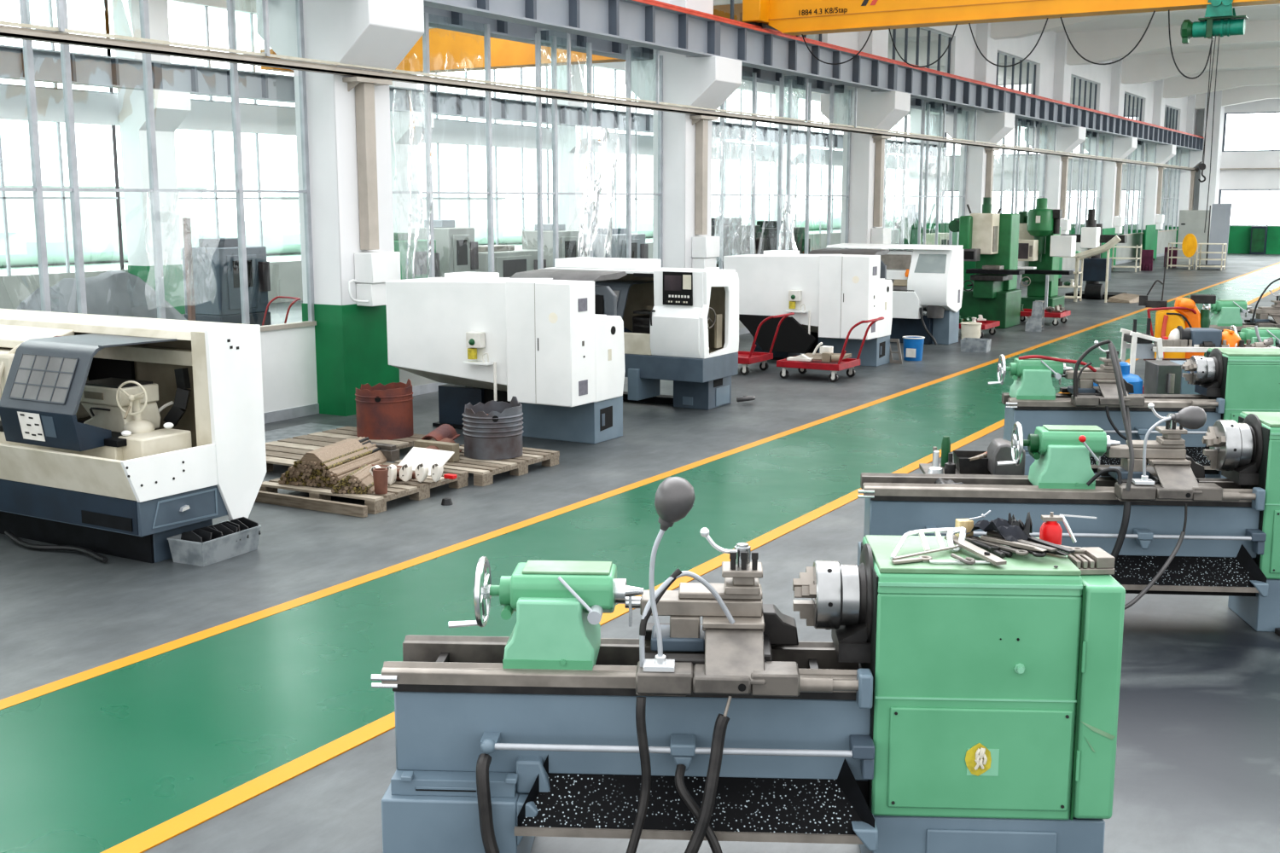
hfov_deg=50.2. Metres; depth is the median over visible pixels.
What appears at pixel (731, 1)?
window
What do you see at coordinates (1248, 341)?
fitting
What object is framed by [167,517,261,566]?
tray
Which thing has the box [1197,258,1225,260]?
shelf
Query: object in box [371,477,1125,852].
lathe
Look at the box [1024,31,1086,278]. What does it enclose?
column
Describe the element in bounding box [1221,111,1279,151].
window
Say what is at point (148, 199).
plastic film
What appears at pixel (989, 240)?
machine
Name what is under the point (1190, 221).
tall cabinet
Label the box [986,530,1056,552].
file
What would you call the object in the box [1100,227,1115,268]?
screen
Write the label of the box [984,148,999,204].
post
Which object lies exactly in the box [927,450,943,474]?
holder
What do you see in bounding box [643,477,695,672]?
lamp
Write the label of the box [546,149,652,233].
window
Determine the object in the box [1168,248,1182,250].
shelf
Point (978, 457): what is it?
scrap piece
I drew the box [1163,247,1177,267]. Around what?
panel
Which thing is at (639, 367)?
tray
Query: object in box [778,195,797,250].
plastic film
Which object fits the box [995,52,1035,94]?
window
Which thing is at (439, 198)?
window
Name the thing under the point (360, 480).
bundle
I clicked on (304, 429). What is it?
rubber mat
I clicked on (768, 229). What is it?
machining centre
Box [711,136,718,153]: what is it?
column
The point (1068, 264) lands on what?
window
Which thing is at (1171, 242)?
shelf
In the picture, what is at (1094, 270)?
drill
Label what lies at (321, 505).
timber beam
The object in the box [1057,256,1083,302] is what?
rack
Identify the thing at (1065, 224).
switch box
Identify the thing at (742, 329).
window
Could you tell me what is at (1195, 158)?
column
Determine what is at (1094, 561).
block
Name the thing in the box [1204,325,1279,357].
lathe
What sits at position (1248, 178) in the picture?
wall
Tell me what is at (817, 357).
sheet
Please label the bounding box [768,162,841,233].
window
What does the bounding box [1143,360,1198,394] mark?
base cabinet
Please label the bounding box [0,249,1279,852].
floor
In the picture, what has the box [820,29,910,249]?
column
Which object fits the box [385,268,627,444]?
enclosed lathe
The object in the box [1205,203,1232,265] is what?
panel
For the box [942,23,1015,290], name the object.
column
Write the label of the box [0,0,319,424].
window
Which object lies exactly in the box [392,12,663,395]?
window
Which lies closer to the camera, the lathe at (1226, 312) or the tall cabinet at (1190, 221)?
the lathe at (1226, 312)
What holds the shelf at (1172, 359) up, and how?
attached to the bench
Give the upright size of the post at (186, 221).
2.270 m
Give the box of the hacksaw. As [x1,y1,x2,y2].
[890,526,966,560]
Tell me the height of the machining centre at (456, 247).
2.100 m
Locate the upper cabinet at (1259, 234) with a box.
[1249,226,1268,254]
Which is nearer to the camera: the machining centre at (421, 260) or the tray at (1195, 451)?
the tray at (1195, 451)
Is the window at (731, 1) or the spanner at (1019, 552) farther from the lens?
the window at (731, 1)
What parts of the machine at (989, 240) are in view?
motor, panel, motor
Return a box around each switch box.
[348,251,401,306]
[692,236,720,268]
[871,227,891,249]
[1059,219,1070,234]
[1113,216,1124,233]
[1155,215,1164,229]
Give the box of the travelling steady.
[934,477,963,484]
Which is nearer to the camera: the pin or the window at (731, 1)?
the pin
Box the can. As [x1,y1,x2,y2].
[1039,512,1096,545]
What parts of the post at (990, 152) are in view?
post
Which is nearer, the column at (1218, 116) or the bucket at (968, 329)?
the bucket at (968, 329)
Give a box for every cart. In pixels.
[261,296,300,325]
[737,312,794,375]
[776,316,884,382]
[958,319,1000,338]
[1019,305,1070,325]
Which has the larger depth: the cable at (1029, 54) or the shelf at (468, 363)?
the cable at (1029, 54)
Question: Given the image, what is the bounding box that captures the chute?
[1073,235,1121,302]
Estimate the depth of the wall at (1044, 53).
41.84 m
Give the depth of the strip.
9.63 m
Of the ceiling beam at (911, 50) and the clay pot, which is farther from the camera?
the ceiling beam at (911, 50)
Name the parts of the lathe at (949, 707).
feed rod, feed rod, crank handle, rod, clamp plate, quill lever, slide handle, start rod, lever, tool post, plate, access panel, pedestal panel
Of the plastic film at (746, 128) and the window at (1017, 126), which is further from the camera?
the window at (1017, 126)
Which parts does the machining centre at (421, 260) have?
door, operator panel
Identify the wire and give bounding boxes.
[968,510,990,520]
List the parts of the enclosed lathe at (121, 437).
panel, hood door, wheel handle, panel, hood arm, rail, cable chain, door handle, access door, frame, panel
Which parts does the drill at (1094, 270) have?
motor, arm, black motor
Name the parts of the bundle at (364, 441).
rod, rod, rod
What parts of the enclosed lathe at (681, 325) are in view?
hood door, panel, turret plate, turret plate, turret plate, coolant tank, grab handle, panel, panel, control panel, frame, panel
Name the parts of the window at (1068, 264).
sill panel, vent frame, vent frame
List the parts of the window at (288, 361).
vent frame, vent frame, sill rail, sill panel, rail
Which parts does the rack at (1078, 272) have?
post, post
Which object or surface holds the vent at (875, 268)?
attached to the enclosed lathe at (828, 291)
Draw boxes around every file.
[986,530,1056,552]
[1027,534,1075,553]
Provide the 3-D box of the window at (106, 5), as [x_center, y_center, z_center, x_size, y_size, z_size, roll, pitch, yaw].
[-9.249,-8.779,32.654,0.060,2.150,8.300,6,11,30]
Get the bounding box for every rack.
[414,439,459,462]
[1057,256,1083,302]
[1109,244,1142,272]
[1166,242,1193,269]
[1195,243,1227,270]
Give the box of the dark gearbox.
[1176,325,1221,347]
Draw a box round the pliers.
[965,540,1012,558]
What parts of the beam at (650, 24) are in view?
rail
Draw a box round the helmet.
[1221,329,1241,347]
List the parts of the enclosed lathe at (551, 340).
cabinet door, sight plate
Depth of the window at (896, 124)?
69.95 m
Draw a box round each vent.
[81,510,133,531]
[577,297,587,312]
[578,379,587,395]
[871,322,875,332]
[872,266,877,275]
[957,289,960,302]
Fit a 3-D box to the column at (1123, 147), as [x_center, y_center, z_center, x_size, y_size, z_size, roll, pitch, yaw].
[17.533,-9.822,50.982,1.720,7.720,0.966,6,11,30]
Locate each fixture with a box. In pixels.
[959,315,963,323]
[1058,278,1062,285]
[1058,304,1064,311]
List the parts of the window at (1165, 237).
rail, sill panel, sill rail, vent frame, vent frame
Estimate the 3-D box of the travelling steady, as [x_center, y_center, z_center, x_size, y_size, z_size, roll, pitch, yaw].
[1.869,0.362,8.258,0.175,0.067,0.200,1,9,5]
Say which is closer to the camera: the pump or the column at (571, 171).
the pump
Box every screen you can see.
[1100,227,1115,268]
[1144,224,1156,260]
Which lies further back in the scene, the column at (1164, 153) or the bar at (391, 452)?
the column at (1164, 153)
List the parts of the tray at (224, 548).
rubber strip, rubber strip, rubber strip, rubber strip, rubber strip, rubber strip, rubber strip, rubber strip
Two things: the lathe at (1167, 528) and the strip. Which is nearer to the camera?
the lathe at (1167, 528)
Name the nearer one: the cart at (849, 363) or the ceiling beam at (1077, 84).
the cart at (849, 363)
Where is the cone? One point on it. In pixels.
(1174, 334)
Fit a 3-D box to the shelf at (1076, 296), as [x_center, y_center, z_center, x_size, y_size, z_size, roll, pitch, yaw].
[10.698,-3.267,34.443,0.750,0.030,0.500,6,11,30]
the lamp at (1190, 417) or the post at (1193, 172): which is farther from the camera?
the post at (1193, 172)
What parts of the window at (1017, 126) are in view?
sill panel, vent frame, vent frame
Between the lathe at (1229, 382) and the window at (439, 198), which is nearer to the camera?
the lathe at (1229, 382)
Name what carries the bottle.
on the stand
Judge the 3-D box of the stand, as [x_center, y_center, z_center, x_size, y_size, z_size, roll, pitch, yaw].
[2.096,0.658,8.998,0.480,0.760,0.480,1,9,5]
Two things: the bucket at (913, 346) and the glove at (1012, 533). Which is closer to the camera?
the glove at (1012, 533)
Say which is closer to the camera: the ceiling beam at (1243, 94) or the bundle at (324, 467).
the bundle at (324, 467)
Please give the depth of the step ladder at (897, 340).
21.19 m
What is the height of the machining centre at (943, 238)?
1.600 m
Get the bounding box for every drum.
[354,378,413,440]
[462,396,523,459]
[1093,361,1142,394]
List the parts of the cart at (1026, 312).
angle bracket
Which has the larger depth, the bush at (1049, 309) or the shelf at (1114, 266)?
the shelf at (1114, 266)
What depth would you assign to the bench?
13.91 m
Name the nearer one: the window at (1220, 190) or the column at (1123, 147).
the column at (1123, 147)
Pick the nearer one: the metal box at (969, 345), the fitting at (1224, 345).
the fitting at (1224, 345)
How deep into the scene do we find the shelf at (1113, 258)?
48.53 m
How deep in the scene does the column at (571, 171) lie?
43.30 m
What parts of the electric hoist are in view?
motor, trolley plate, mounting plate, trolley plate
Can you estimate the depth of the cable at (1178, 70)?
20.56 m
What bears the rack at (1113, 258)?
on the floor at (1197, 759)
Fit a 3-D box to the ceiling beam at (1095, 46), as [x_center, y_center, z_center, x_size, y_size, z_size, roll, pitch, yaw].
[24.329,-10.928,37.004,25.140,0.970,0.450,6,11,30]
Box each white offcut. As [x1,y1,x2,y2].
[786,354,813,361]
[812,342,833,354]
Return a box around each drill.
[895,204,923,250]
[1060,209,1127,299]
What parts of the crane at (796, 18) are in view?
bumper plate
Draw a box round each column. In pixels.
[111,0,191,314]
[256,0,424,416]
[389,74,434,232]
[557,64,598,234]
[624,0,741,268]
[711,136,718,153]
[773,85,806,226]
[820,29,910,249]
[907,108,936,221]
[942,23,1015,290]
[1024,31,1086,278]
[1084,58,1137,265]
[1132,79,1176,259]
[1169,94,1204,247]
[1198,90,1224,235]
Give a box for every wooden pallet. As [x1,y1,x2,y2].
[259,462,468,514]
[265,426,436,472]
[394,444,559,486]
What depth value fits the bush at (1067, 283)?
34.46 m
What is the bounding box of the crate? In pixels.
[1024,300,1045,331]
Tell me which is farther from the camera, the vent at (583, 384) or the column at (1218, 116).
the column at (1218, 116)
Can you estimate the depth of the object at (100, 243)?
68.17 m
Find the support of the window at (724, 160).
in the wall at (286, 276)
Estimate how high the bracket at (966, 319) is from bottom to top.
0.086 m
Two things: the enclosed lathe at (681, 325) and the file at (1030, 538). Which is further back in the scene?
the enclosed lathe at (681, 325)
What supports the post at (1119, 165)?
attached to the column at (1123, 147)
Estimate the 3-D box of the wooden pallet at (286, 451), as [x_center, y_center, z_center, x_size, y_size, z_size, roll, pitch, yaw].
[-3.079,0.239,13.472,1.200,0.125,1.870,6,11,30]
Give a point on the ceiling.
(1261, 14)
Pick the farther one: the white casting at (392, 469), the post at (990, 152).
the post at (990, 152)
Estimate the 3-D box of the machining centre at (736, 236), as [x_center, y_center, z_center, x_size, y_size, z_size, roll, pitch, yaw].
[2.108,-3.787,31.737,1.140,2.100,1.340,6,11,30]
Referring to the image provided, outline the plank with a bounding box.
[1274,628,1279,636]
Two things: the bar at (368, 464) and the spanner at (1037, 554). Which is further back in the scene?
the bar at (368, 464)
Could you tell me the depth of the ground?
59.37 m
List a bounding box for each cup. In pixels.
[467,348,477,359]
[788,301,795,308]
[944,453,955,474]
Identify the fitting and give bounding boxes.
[821,352,840,362]
[1186,339,1193,347]
[1198,341,1215,347]
[1220,339,1228,347]
[1237,340,1245,347]
[1244,339,1250,346]
[1250,342,1266,347]
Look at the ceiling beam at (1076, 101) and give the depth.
66.58 m
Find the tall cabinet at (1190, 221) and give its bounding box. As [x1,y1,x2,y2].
[1176,209,1210,264]
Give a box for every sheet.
[397,447,454,476]
[785,353,851,360]
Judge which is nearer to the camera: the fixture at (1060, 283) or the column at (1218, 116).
the fixture at (1060, 283)
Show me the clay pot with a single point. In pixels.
(380, 475)
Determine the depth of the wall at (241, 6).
45.26 m
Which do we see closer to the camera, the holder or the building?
the holder
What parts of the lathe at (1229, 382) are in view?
crank handle, feed rod, feed rod, clamp plate, quill lever, slide handle, lever, tool post, start rod, plate, access panel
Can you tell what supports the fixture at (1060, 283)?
on the rack at (1078, 272)
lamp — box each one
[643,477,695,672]
[904,269,909,277]
[1131,406,1206,485]
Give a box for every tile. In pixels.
[421,424,459,441]
[425,437,461,452]
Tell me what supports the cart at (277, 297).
on the floor at (1197, 759)
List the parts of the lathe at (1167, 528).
feed rod, feed rod, rod, crank handle, clamp plate, red knob, quill lever, start rod, slide handle, lever, tool post, plate, access panel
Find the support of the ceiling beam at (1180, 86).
attached to the ceiling
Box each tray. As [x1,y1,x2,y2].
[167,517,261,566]
[514,755,874,844]
[624,352,738,383]
[1089,444,1215,470]
[1111,544,1266,593]
[1153,338,1187,347]
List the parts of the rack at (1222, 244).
post, post, post, post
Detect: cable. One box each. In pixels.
[801,29,872,64]
[888,23,957,67]
[968,17,1048,67]
[1059,10,1155,64]
[1168,10,1212,79]
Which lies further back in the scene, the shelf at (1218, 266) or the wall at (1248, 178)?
the wall at (1248, 178)
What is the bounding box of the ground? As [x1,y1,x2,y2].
[0,221,896,275]
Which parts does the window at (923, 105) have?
vent frame, vent frame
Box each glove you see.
[965,517,1028,542]
[1007,512,1032,537]
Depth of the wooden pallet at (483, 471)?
12.57 m
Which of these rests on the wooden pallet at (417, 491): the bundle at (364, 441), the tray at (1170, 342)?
the bundle at (364, 441)
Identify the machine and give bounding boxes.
[16,270,187,320]
[181,238,271,325]
[948,197,1024,328]
[1016,197,1076,309]
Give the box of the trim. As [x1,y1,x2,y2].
[1219,168,1279,169]
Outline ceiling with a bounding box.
[888,6,1279,71]
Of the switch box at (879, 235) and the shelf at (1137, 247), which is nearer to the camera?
the switch box at (879, 235)
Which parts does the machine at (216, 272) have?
door, operator panel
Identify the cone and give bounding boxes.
[1168,328,1180,338]
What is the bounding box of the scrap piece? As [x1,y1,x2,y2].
[968,456,981,460]
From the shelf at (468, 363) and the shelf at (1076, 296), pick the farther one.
the shelf at (1076, 296)
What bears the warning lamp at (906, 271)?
on the enclosed lathe at (928, 278)
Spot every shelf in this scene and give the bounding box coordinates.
[462,360,493,365]
[785,310,807,313]
[1017,266,1036,269]
[1057,295,1082,298]
[1058,285,1082,288]
[1109,256,1140,259]
[1111,265,1140,267]
[1112,245,1141,248]
[1143,358,1189,360]
[1167,264,1192,267]
[1168,242,1182,244]
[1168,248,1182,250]
[1168,256,1193,258]
[1195,265,1225,267]
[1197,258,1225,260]
[1198,243,1226,244]
[1198,251,1226,253]
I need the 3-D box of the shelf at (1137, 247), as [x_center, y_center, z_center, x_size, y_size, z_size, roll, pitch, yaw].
[17.287,-6.399,48.641,1.000,0.030,0.800,6,11,30]
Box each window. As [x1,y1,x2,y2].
[0,0,111,93]
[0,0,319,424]
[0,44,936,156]
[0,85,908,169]
[0,122,117,275]
[0,185,207,228]
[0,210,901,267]
[104,0,295,108]
[111,125,301,269]
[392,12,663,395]
[419,143,549,244]
[434,67,548,127]
[545,65,652,136]
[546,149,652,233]
[711,72,857,335]
[711,159,770,225]
[718,88,771,145]
[730,0,821,41]
[768,93,843,151]
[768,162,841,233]
[883,99,977,250]
[884,168,901,229]
[887,123,901,156]
[891,27,951,73]
[941,189,1138,224]
[943,116,1138,156]
[992,117,1056,282]
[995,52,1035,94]
[1061,132,1113,271]
[1072,76,1097,110]
[1115,141,1157,264]
[1123,93,1142,121]
[1156,147,1190,256]
[1165,106,1177,129]
[1218,189,1279,226]
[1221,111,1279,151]
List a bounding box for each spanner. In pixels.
[891,555,931,564]
[950,553,975,565]
[965,535,1029,555]
[989,541,1046,557]
[1024,540,1084,552]
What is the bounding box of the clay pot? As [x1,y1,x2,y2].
[372,468,388,494]
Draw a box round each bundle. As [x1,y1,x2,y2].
[278,438,383,487]
[331,464,374,494]
[355,436,387,464]
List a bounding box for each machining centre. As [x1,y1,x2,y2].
[393,232,440,279]
[411,219,478,277]
[475,244,546,277]
[521,223,586,267]
[584,227,648,258]
[710,217,763,269]
[756,221,810,254]
[920,228,952,244]
[946,226,957,244]
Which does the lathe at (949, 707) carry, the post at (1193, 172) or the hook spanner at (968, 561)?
the hook spanner at (968, 561)
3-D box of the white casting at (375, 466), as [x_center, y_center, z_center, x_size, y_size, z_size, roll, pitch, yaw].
[-2.230,0.411,11.527,0.095,0.156,0.120,2,10,10]
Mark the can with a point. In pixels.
(1050, 531)
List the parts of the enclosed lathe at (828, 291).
cabinet door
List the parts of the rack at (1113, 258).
post, post, post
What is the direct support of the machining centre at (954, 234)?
on the floor at (1197, 759)
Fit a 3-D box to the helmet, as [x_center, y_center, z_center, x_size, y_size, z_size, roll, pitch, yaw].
[6.030,-0.892,13.984,0.258,0.190,0.289,1,9,4]
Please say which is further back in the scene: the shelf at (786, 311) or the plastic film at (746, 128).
the plastic film at (746, 128)
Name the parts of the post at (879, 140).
post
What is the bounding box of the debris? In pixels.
[441,497,453,506]
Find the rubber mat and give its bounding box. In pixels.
[264,423,343,442]
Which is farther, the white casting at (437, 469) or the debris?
the white casting at (437, 469)
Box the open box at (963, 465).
[953,450,990,473]
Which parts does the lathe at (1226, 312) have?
clamp plate, quill lever, tool post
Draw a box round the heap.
[1254,325,1279,348]
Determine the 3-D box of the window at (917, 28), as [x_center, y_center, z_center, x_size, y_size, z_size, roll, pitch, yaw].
[6.465,-8.927,32.476,0.060,1.200,5.640,6,11,30]
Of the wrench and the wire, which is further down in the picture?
the wrench
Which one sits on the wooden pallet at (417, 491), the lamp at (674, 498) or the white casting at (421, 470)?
the white casting at (421, 470)
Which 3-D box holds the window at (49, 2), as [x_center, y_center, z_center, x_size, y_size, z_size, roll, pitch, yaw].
[-13.452,-7.619,25.650,0.060,2.150,8.300,6,11,30]
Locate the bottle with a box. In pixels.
[940,436,950,466]
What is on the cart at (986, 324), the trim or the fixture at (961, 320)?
the fixture at (961, 320)
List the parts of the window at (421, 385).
sill panel, rail, vent frame, vent frame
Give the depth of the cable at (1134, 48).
21.08 m
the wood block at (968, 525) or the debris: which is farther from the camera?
the debris
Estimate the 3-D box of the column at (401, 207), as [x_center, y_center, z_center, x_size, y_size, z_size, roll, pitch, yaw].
[-6.244,-7.423,36.493,1.160,7.720,0.970,6,11,30]
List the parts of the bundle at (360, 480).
rod, rod, rod, rod, rod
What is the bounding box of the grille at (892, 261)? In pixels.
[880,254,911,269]
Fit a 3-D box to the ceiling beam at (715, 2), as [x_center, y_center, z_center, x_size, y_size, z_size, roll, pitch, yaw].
[-1.081,-10.327,32.914,13.340,0.820,0.450,6,11,30]
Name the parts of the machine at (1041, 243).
guard post, motor, guard post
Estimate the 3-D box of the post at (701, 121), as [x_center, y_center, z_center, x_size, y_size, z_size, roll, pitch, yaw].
[1.067,-4.200,22.881,0.220,1.950,0.600,6,11,30]
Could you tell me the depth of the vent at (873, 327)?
20.46 m
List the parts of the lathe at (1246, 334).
quill lever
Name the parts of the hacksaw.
blade, handle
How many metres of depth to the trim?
64.42 m
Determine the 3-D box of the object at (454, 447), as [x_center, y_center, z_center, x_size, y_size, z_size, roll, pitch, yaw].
[-1.887,0.225,12.675,0.450,0.160,0.104,6,11,30]
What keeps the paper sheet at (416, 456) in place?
on the wooden pallet at (417, 491)
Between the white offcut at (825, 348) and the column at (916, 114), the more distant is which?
the column at (916, 114)
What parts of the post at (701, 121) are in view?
post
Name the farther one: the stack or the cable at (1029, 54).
the stack
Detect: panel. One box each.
[0,443,218,502]
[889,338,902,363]
[1139,250,1153,270]
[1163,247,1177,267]
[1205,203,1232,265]
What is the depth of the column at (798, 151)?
57.24 m
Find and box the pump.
[1138,252,1215,358]
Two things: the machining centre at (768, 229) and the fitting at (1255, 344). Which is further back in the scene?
the machining centre at (768, 229)
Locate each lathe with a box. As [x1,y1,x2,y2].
[0,308,266,563]
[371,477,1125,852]
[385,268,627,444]
[538,256,755,410]
[723,248,892,366]
[826,243,963,345]
[857,343,1279,632]
[988,339,1279,478]
[1202,278,1279,333]
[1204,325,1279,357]
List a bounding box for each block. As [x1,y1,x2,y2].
[443,473,456,479]
[954,518,973,537]
[1067,546,1114,575]
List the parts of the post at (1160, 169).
post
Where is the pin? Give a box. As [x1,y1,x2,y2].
[932,446,936,459]
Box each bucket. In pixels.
[901,336,925,360]
[960,321,982,338]
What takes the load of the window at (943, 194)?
in the wall at (1248, 178)
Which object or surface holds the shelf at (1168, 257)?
attached to the rack at (1172, 243)
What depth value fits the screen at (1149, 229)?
56.67 m
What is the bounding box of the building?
[262,196,505,223]
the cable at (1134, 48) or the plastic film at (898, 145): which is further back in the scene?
the plastic film at (898, 145)
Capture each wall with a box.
[0,229,899,309]
[167,0,910,116]
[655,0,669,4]
[815,23,1187,132]
[925,98,1279,254]
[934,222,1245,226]
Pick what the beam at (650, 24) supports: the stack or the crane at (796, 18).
the crane at (796, 18)
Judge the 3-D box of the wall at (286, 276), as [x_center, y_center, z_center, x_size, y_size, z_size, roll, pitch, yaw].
[-3.538,-5.110,43.092,0.250,1.000,71.000,6,11,30]
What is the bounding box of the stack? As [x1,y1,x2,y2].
[1106,293,1139,303]
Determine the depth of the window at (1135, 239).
55.92 m
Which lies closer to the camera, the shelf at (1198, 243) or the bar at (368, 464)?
the bar at (368, 464)
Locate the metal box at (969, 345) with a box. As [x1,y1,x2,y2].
[960,337,991,353]
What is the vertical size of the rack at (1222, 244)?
0.950 m
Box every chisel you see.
[980,535,1047,552]
[1047,549,1070,556]
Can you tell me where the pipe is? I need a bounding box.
[0,20,1198,170]
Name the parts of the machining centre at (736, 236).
door, operator panel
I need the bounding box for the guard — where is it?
[1181,233,1197,257]
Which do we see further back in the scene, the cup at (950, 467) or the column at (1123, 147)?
the column at (1123, 147)
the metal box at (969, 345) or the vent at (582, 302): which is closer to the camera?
the vent at (582, 302)
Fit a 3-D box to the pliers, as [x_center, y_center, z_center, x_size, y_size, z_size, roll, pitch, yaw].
[1.265,0.439,4.987,0.053,0.031,0.226,-5,11,-27]
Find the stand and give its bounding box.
[919,463,992,475]
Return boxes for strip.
[209,526,222,538]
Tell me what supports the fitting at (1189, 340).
on the bench
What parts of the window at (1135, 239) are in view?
rail, sill panel, sill rail, vent frame, vent frame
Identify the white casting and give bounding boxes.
[368,465,381,476]
[386,464,396,485]
[399,462,412,482]
[414,461,428,482]
[430,462,443,482]
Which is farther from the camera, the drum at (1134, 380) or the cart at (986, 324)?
the cart at (986, 324)
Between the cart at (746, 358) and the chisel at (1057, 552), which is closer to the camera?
the chisel at (1057, 552)
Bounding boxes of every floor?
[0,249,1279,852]
[0,261,1279,852]
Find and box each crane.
[260,3,746,74]
[742,0,1279,36]
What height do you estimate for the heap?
0.764 m
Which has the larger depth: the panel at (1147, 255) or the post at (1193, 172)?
the post at (1193, 172)
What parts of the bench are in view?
slanted frame, plate, rail, rail, machine bracket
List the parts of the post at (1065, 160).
post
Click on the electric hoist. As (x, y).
(1222, 20)
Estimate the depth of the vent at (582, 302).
13.70 m
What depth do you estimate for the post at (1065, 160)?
43.82 m
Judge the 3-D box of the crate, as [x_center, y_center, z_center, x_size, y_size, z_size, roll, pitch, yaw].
[7.669,-2.149,26.503,0.300,0.580,0.380,4,10,22]
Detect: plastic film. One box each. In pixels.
[144,190,203,293]
[391,89,433,279]
[574,125,619,257]
[714,128,756,250]
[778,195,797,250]
[884,144,911,250]
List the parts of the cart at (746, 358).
handle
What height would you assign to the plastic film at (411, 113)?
2.550 m
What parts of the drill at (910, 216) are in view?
motor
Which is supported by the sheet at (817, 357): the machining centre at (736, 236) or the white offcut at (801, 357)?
the white offcut at (801, 357)
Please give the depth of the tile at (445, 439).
12.78 m
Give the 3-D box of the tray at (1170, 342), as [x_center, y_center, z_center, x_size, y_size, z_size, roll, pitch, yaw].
[5.427,-0.843,13.962,0.300,0.100,0.125,1,9,4]
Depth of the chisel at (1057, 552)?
4.91 m
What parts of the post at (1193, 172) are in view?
post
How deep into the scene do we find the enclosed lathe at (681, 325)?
16.43 m
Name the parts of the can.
pot, spout, pump lever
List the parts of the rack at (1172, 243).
post, post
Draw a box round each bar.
[367,464,402,467]
[370,442,400,461]
[411,471,416,478]
[929,559,989,564]
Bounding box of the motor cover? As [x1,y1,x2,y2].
[986,437,1025,475]
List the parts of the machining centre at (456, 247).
door, operator panel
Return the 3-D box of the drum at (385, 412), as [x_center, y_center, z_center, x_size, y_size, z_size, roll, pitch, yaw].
[-2.612,-0.186,13.963,0.590,0.565,0.590,3,10,17]
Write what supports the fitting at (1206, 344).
on the bench
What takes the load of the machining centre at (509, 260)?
on the floor at (1197, 759)
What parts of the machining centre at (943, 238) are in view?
door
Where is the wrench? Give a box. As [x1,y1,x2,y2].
[944,535,1006,565]
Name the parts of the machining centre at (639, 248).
door, operator panel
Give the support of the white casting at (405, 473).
on the wooden pallet at (417, 491)
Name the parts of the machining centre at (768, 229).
door, operator panel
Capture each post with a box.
[182,217,195,320]
[342,76,392,250]
[689,115,718,234]
[872,135,891,226]
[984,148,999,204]
[1059,156,1072,218]
[1114,162,1125,215]
[1156,167,1166,214]
[1188,170,1198,209]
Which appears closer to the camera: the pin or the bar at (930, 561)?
the bar at (930, 561)
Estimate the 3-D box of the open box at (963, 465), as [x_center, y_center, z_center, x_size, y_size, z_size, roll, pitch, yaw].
[2.197,0.234,8.930,0.260,0.100,0.280,1,9,5]
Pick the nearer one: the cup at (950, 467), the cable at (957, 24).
the cup at (950, 467)
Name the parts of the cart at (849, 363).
handle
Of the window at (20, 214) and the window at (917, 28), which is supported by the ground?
the window at (20, 214)
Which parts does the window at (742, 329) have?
sill panel, rail, vent frame, vent frame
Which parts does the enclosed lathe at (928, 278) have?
handle plate, panel, sliding door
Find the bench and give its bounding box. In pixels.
[1120,318,1278,374]
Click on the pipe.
(13, 32)
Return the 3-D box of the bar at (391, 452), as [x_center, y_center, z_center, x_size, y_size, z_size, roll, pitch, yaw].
[-2.470,0.227,12.722,0.500,0.140,0.120,6,11,30]
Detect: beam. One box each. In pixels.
[255,490,367,517]
[423,0,1204,151]
[423,5,1177,151]
[429,0,742,29]
[791,63,1084,93]
[799,27,944,40]
[887,40,1027,67]
[925,95,1166,115]
[990,3,1279,39]
[998,81,1128,98]
[1066,19,1279,65]
[1121,47,1279,84]
[1163,69,1279,98]
[1195,84,1279,109]
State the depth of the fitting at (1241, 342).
13.85 m
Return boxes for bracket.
[963,317,971,322]
[977,314,986,320]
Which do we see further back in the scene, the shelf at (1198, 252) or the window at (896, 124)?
the window at (896, 124)
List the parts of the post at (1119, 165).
post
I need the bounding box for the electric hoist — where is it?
[1180,0,1248,232]
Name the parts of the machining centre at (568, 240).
door, operator panel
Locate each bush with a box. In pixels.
[1045,306,1053,312]
[1063,281,1070,285]
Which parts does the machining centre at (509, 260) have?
door, operator panel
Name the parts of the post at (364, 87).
post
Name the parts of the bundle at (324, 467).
rod, rod, rod, rod, rod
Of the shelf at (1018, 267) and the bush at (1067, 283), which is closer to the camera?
the shelf at (1018, 267)
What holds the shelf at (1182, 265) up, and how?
attached to the rack at (1172, 243)
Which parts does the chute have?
leg, leg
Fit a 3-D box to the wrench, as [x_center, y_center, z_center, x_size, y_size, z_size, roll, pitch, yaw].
[1.203,0.443,4.908,0.042,0.030,0.328,-3,10,-20]

